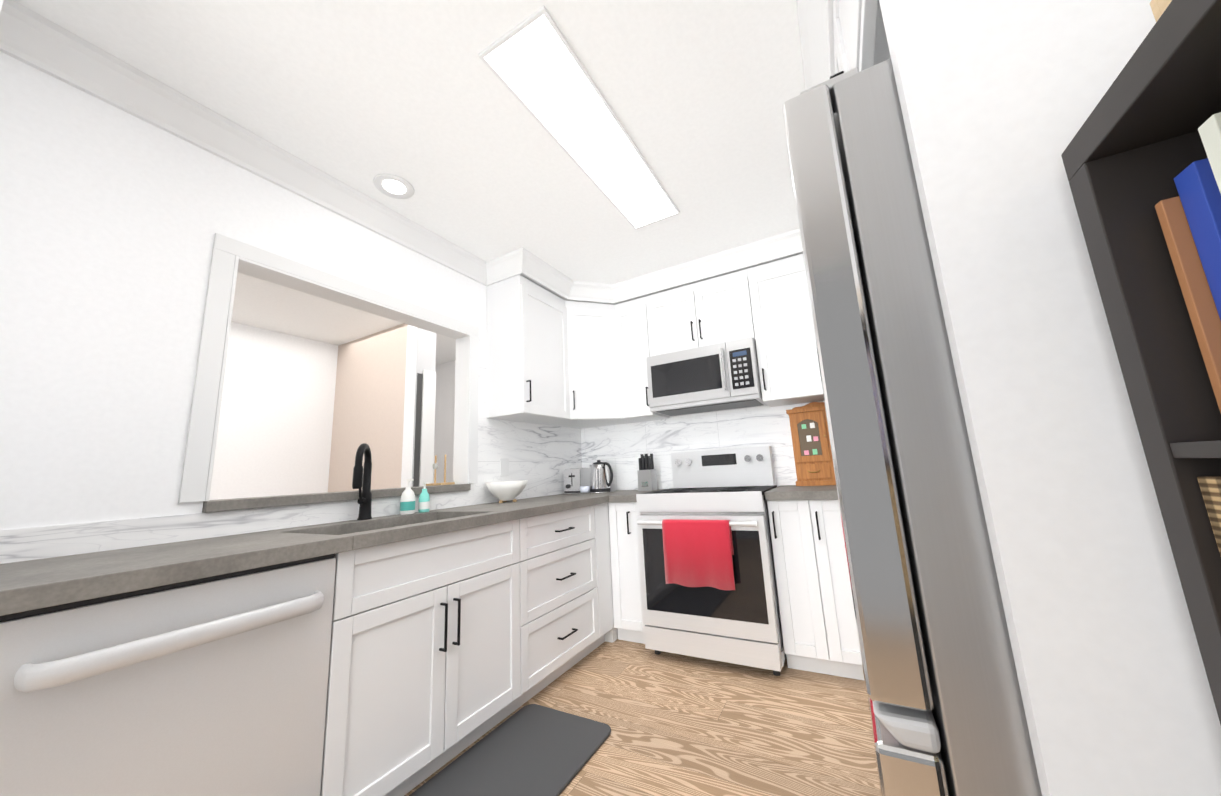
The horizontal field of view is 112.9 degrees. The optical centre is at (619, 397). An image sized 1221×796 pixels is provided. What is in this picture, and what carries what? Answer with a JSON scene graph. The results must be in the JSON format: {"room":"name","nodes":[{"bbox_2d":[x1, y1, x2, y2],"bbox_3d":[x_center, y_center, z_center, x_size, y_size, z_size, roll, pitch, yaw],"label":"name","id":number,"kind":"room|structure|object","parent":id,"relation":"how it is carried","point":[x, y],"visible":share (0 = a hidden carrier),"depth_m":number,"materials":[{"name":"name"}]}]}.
{"room":"kitchen","nodes":[
{"label":"kitchen","id":0,"kind":"room"},
{"bbox_2d":[0,0,7,83],"bbox_3d":[-1.593,0.032,0.706,0.635,2.545,0.310,-8,-11,28],"label":"wall","id":1,"kind":"structure","parent":0,"point":[3,57],"depth_m":1.21,"materials":[{"name":"white paint"}]},
{"bbox_2d":[0,55,486,553],"bbox_3d":[-1.109,0.304,2.368,0.115,2.545,3.730,-8,-11,28],"label":"wall","id":2,"kind":"structure","parent":0,"point":[114,220],"depth_m":1.34,"materials":[{"name":"white paint"}]},
{"bbox_2d":[0,337,583,563],"bbox_3d":[-1.082,0.085,2.345,0.007,1.095,3.040,-8,-11,28],"label":"tile backsplash","id":3,"kind":"structure","parent":2,"relation":"attached to","point":[542,457],"depth_m":1.84,"materials":[{"name":"tile"}]},
{"bbox_2d":[202,484,470,512],"bbox_3d":[-1.331,0.488,2.037,0.303,0.039,1.186,-8,-11,28],"label":"bar","id":4,"kind":"object","parent":2,"relation":"attached to","point":[246,503],"visible":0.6,"depth_m":1.74,"materials":[{"name":"grey stone"}]},
{"bbox_2d":[426,454,454,485],"bbox_3d":[-1.119,0.448,2.518,0.150,0.185,0.100,-8,-11,28],"label":"towel holder","id":5,"kind":"object","parent":4,"relation":"on","point":[435,465],"visible":0.96,"depth_m":2.50,"materials":[{"name":"brown wood"}]},
{"bbox_2d":[178,233,508,502],"bbox_3d":[-1.232,-0.029,2.218,0.134,1.030,1.595,-8,-11,28],"label":"trim","id":6,"kind":"structure","parent":2,"relation":"attached to","point":[230,258],"depth_m":1.75,"materials":[{"name":"white wood"}]},
{"bbox_2d":[486,275,569,425],"bbox_3d":[-0.627,-0.316,2.932,0.362,0.939,0.551,-8,-11,28],"label":"upper cabinet","id":7,"kind":"object","parent":2,"relation":"attached to","point":[553,359],"depth_m":2.75,"materials":[{"name":"white wood"}]},
{"bbox_2d":[558,300,635,428],"bbox_3d":[-0.261,-0.267,3.310,0.642,0.939,0.666,-8,-11,28],"label":"upper cabinet","id":8,"kind":"object","parent":2,"relation":"attached to","point":[595,348],"depth_m":3.13,"materials":[{"name":"white wood"}]},
{"bbox_2d":[618,296,669,421],"bbox_3d":[0.151,-0.299,3.255,0.312,0.939,0.375,-8,-11,28],"label":"upper cabinet","id":9,"kind":"object","parent":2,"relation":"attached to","point":[633,328],"depth_m":3.13,"materials":[{"name":"white wood"}]},
{"bbox_2d":[646,270,749,356],"bbox_3d":[0.625,-0.575,3.063,0.770,0.515,0.328,-8,-11,28],"label":"upper cabinet","id":10,"kind":"object","parent":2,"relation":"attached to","point":[711,311],"depth_m":2.91,"materials":[{"name":"white wood"}]},
{"bbox_2d":[646,337,766,415],"bbox_3d":[0.621,-0.126,2.927,0.762,0.409,0.432,-8,-11,28],"label":"microwave","id":11,"kind":"object","parent":10,"relation":"attached to","point":[717,377],"visible":1,"depth_m":2.76,"materials":[{"name":"metal"}]},
{"bbox_2d":[580,401,823,489],"bbox_3d":[0.861,0.361,2.979,2.694,0.571,0.008,-8,-11,28],"label":"tile backsplash","id":12,"kind":"structure","parent":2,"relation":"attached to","point":[621,446],"depth_m":3.18,"materials":[{"name":"tile"}]},
{"bbox_2d":[742,254,823,406],"bbox_3d":[1.189,-0.453,2.714,0.511,0.939,0.362,-8,-11,28],"label":"upper cabinet","id":13,"kind":"object","parent":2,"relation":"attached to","point":[777,294],"depth_m":2.63,"materials":[{"name":"white wood"}]},
{"bbox_2d":[209,322,336,499],"bbox_3d":[-3.605,0.529,2.875,0.120,2.545,5.180,-8,-11,28],"label":"wall","id":14,"kind":"structure","parent":0,"point":[299,415],"depth_m":3.69,"materials":[{"name":"grey paint"}]},
{"bbox_2d":[325,323,432,492],"bbox_3d":[-2.295,0.622,3.783,1.310,2.545,0.125,-8,-11,28],"label":"wall","id":15,"kind":"structure","parent":0,"point":[383,380],"depth_m":3.74,"materials":[{"name":"grey paint"}]},
{"bbox_2d":[14,0,804,364],"bbox_3d":[-1.300,-1.099,1.849,5.295,0.050,5.180,-8,-11,28],"label":"ceiling","id":16,"kind":"structure","parent":0,"point":[416,94],"depth_m":1.61,"materials":[{"name":"white paint"}]},
{"bbox_2d":[373,174,414,198],"bbox_3d":[-1.123,-1.049,2.014,0.180,0.007,0.180,-8,-11,28],"label":"recessed light","id":17,"kind":"object","parent":16,"relation":"in","point":[394,186],"visible":1,"depth_m":2.01,"materials":[{"name":"white"}]},
{"bbox_2d":[479,6,679,229],"bbox_3d":[-0.072,-1.128,1.868,0.288,0.013,1.220,-8,-11,28],"label":"ceiling light panel","id":18,"kind":"object","parent":16,"relation":"attached to","point":[534,64],"visible":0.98,"depth_m":1.65,"materials":[{"name":"white plastic"}]},
{"bbox_2d":[429,360,454,482],"bbox_3d":[-1.319,0.699,4.503,2.335,2.545,0.120,-8,-11,28],"label":"wall","id":19,"kind":"structure","parent":0,"point":[441,427],"depth_m":4.93,"materials":[{"name":"grey paint"}]},
{"bbox_2d":[404,639,880,795],"bbox_3d":[-1.163,1.452,1.391,5.295,0.050,5.180,-8,-11,28],"label":"floor","id":20,"kind":"structure","parent":0,"point":[682,725],"depth_m":1.72,"materials":[{"name":"brown wood"}]},
{"bbox_2d":[0,554,335,795],"bbox_3d":[-1.234,0.918,1.057,0.620,0.886,0.599,-8,-11,28],"label":"dishwasher","id":21,"kind":"object","parent":20,"relation":"on","point":[217,685],"visible":0.92,"depth_m":0.94,"materials":[{"name":"grey plastic"}]},
{"bbox_2d":[409,704,610,795],"bbox_3d":[-0.467,1.387,1.425,0.480,0.015,0.990,-8,-11,28],"label":"anti-fatigue mat","id":22,"kind":"object","parent":20,"relation":"on","point":[533,750],"visible":0.98,"depth_m":1.58,"materials":[{"name":"grey rubber"}]},
{"bbox_2d":[596,503,613,641],"bbox_3d":[-0.360,1.174,2.745,0.598,0.888,0.188,-8,-11,28],"label":"base cabinet","id":23,"kind":"object","parent":20,"relation":"on","point":[602,510],"depth_m":2.62,"materials":[{"name":"white wood"}]},
{"bbox_2d":[604,632,607,641],"bbox_3d":[-0.185,1.225,3.084,0.575,0.888,0.576,-8,-11,28],"label":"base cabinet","id":24,"kind":"object","parent":20,"relation":"on","point":[605,635],"depth_m":2.65,"materials":[{"name":"white wood"}]},
{"bbox_2d":[0,490,623,615],"bbox_3d":[-0.761,0.601,2.087,0.660,0.045,3.030,-8,-11,28],"label":"countertop","id":25,"kind":"structure","parent":24,"relation":"on","point":[28,585],"depth_m":1.14,"materials":[{"name":"grey stone"}]},
{"bbox_2d":[352,443,371,519],"bbox_3d":[-1.173,0.380,1.847,0.154,0.346,0.149,-8,-11,28],"label":"faucet","id":26,"kind":"object","parent":25,"relation":"on","point":[361,480],"visible":1,"depth_m":1.86,"materials":[{"name":"black metal"}]},
{"bbox_2d":[400,479,414,514],"bbox_3d":[-1.085,0.503,2.071,0.069,0.175,0.069,-8,-11,28],"label":"soap bottle","id":27,"kind":"object","parent":25,"relation":"on","point":[407,502],"visible":1,"depth_m":2.04,"materials":[{"name":"white plastic"}]},
{"bbox_2d":[418,482,429,512],"bbox_3d":[-1.035,0.524,2.145,0.058,0.155,0.055,-8,-11,28],"label":"soap bottle","id":28,"kind":"object","parent":25,"relation":"on","point":[424,502],"visible":1,"depth_m":2.12,"materials":[{"name":"teal plastic"}]},
{"bbox_2d":[485,480,527,502],"bbox_3d":[-0.724,0.600,2.589,0.273,0.130,0.273,-8,-11,28],"label":"bowl","id":29,"kind":"object","parent":25,"relation":"on","point":[504,491],"visible":1,"depth_m":2.51,"materials":[{"name":"white ceramic"}]},
{"bbox_2d":[564,490,615,493],"bbox_3d":[-0.240,0.749,3.221,0.450,0.008,0.300,-8,-11,28],"label":"tray","id":30,"kind":"object","parent":25,"relation":"on","point":[593,492],"visible":0.65,"depth_m":3.08,"materials":[{"name":"silver metal"}]},
{"bbox_2d":[564,468,590,492],"bbox_3d":[-0.329,0.664,3.276,0.155,0.186,0.252,-8,-11,28],"label":"toaster","id":31,"kind":"object","parent":30,"relation":"on","point":[575,479],"visible":0.79,"depth_m":3.19,"materials":[{"name":"grey plastic"}]},
{"bbox_2d":[580,486,589,492],"bbox_3d":[-0.270,0.705,3.123,0.080,0.046,0.080,-8,-11,28],"label":"cup","id":32,"kind":"object","parent":30,"relation":"on","point":[584,489],"visible":1,"depth_m":3.09,"materials":[{"name":"white ceramic"}]},
{"bbox_2d":[589,460,612,491],"bbox_3d":[-0.150,0.611,3.192,0.216,0.242,0.168,-8,-11,28],"label":"kettle","id":33,"kind":"object","parent":30,"relation":"on","point":[599,480],"visible":0.96,"depth_m":3.14,"materials":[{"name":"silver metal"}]},
{"bbox_2d":[637,454,656,490],"bbox_3d":[0.203,0.566,3.091,0.115,0.276,0.091,-8,-11,28],"label":"knife block","id":34,"kind":"object","parent":25,"relation":"on","point":[646,475],"visible":1,"depth_m":3.06,"materials":[{"name":"metal"}]},
{"bbox_2d":[608,502,644,643],"bbox_3d":[0.189,1.168,2.875,0.282,0.888,0.597,-8,-11,28],"label":"base cabinet","id":35,"kind":"object","parent":20,"relation":"on","point":[624,540],"depth_m":2.63,"materials":[{"name":"white wood"}]},
{"bbox_2d":[612,489,664,501],"bbox_3d":[0.192,0.701,2.926,0.206,0.045,0.634,-8,-11,28],"label":"countertop","id":36,"kind":"structure","parent":35,"relation":"on","point":[628,495],"depth_m":2.69,"materials":[{"name":"grey stone"}]},
{"bbox_2d":[636,446,785,675],"bbox_3d":[0.602,0.931,2.587,0.760,1.207,0.765,-8,-11,28],"label":"range","id":37,"kind":"object","parent":20,"relation":"on","point":[740,624],"visible":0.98,"depth_m":2.29,"materials":[{"name":"white metal"}]},
{"bbox_2d":[662,519,734,589],"bbox_3d":[0.433,0.864,2.261,0.390,0.358,0.051,-8,-11,28],"label":"towel","id":38,"kind":"object","parent":37,"relation":"hanging from","point":[698,553],"visible":0.98,"depth_m":2.24,"materials":[{"name":"red fabric"}]},
{"bbox_2d":[767,500,847,677],"bbox_3d":[1.108,1.031,2.389,0.277,0.888,0.597,-8,-11,28],"label":"base cabinet","id":39,"kind":"object","parent":20,"relation":"on","point":[817,616],"depth_m":2.13,"materials":[{"name":"white wood"}]},
{"bbox_2d":[764,485,837,499],"bbox_3d":[1.133,0.561,2.429,0.406,0.045,0.634,-8,-11,28],"label":"countertop","id":40,"kind":"structure","parent":39,"relation":"on","point":[788,492],"depth_m":2.20,"materials":[{"name":"grey stone"}]},
{"bbox_2d":[786,402,835,485],"bbox_3d":[1.352,0.283,2.625,0.449,0.545,0.150,-8,-11,28],"label":"curio cabinet","id":41,"kind":"object","parent":40,"relation":"on","point":[814,466],"visible":0.48,"depth_m":2.62,"materials":[{"name":"brown wood"}]},
{"bbox_2d":[824,500,863,679],"bbox_3d":[1.256,1.009,2.311,0.297,0.888,0.597,-8,-11,28],"label":"base cabinet","id":42,"kind":"object","parent":20,"relation":"on","point":[844,597],"depth_m":2.05,"materials":[{"name":"white wood"}]},
{"bbox_2d":[782,58,1041,795],"bbox_3d":[0.878,0.304,0.887,0.671,1.811,0.916,-8,-11,28],"label":"fridge","id":43,"kind":"object","parent":20,"relation":"on","point":[947,710],"visible":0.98,"depth_m":0.63,"materials":[{"name":"grey metal"}]},
{"bbox_2d":[1061,0,1220,724],"bbox_3d":[0.590,0.331,-0.021,0.370,1.467,0.766,-8,-11,28],"label":"bookshelf","id":44,"kind":"object","parent":20,"relation":"on","point":[1133,149],"visible":0.96,"depth_m":0.43,"materials":[{"name":"grey wood"}]},
{"bbox_2d":[1150,0,1171,21],"bbox_3d":[0.651,-0.425,0.246,0.295,0.105,0.291,-8,-11,28],"label":"crate","id":45,"kind":"object","parent":44,"relation":"on","point":[1158,7],"visible":0.04,"depth_m":0.44,"materials":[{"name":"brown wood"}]},
{"bbox_2d":[1155,112,1220,412],"bbox_3d":[0.545,-0.162,0.080,0.254,0.290,0.656,-8,-11,28],"label":"books","id":46,"kind":"object","parent":44,"relation":"in","point":[1189,216],"visible":1,"depth_m":0.41,"materials":[{"name":"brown paper"}]},
{"bbox_2d":[1197,476,1220,555],"bbox_3d":[0.665,0.191,0.160,0.350,0.315,0.327,-8,-11,28],"label":"basket","id":47,"kind":"object","parent":44,"relation":"in","point":[1210,487],"visible":1,"depth_m":0.40,"materials":[{"name":"beige wicker"}]},
{"bbox_2d":[879,0,1220,795],"bbox_3d":[0.706,-0.131,0.489,0.490,2.545,0.035,-8,-11,28],"label":"wall","id":48,"kind":"structure","parent":0,"point":[1117,697],"depth_m":0.53,"materials":[{"name":"white paint"}]},
{"bbox_2d":[0,0,834,303],"bbox_3d":[-0.165,-1.077,1.828,2.399,0.118,2.712,-8,-11,28],"label":"crown molding","id":49,"kind":"structure","parent":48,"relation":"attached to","point":[44,44],"depth_m":1.68,"materials":[{"name":"white"}]},
{"bbox_2d":[830,0,890,78],"bbox_3d":[0.935,-0.005,0.923,0.560,2.424,0.969,-8,-11,28],"label":"upper cabinet","id":50,"kind":"object","parent":48,"relation":"attached to","point":[860,41],"visible":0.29,"depth_m":0.93,"materials":[{"name":"white wood"}]}
]}

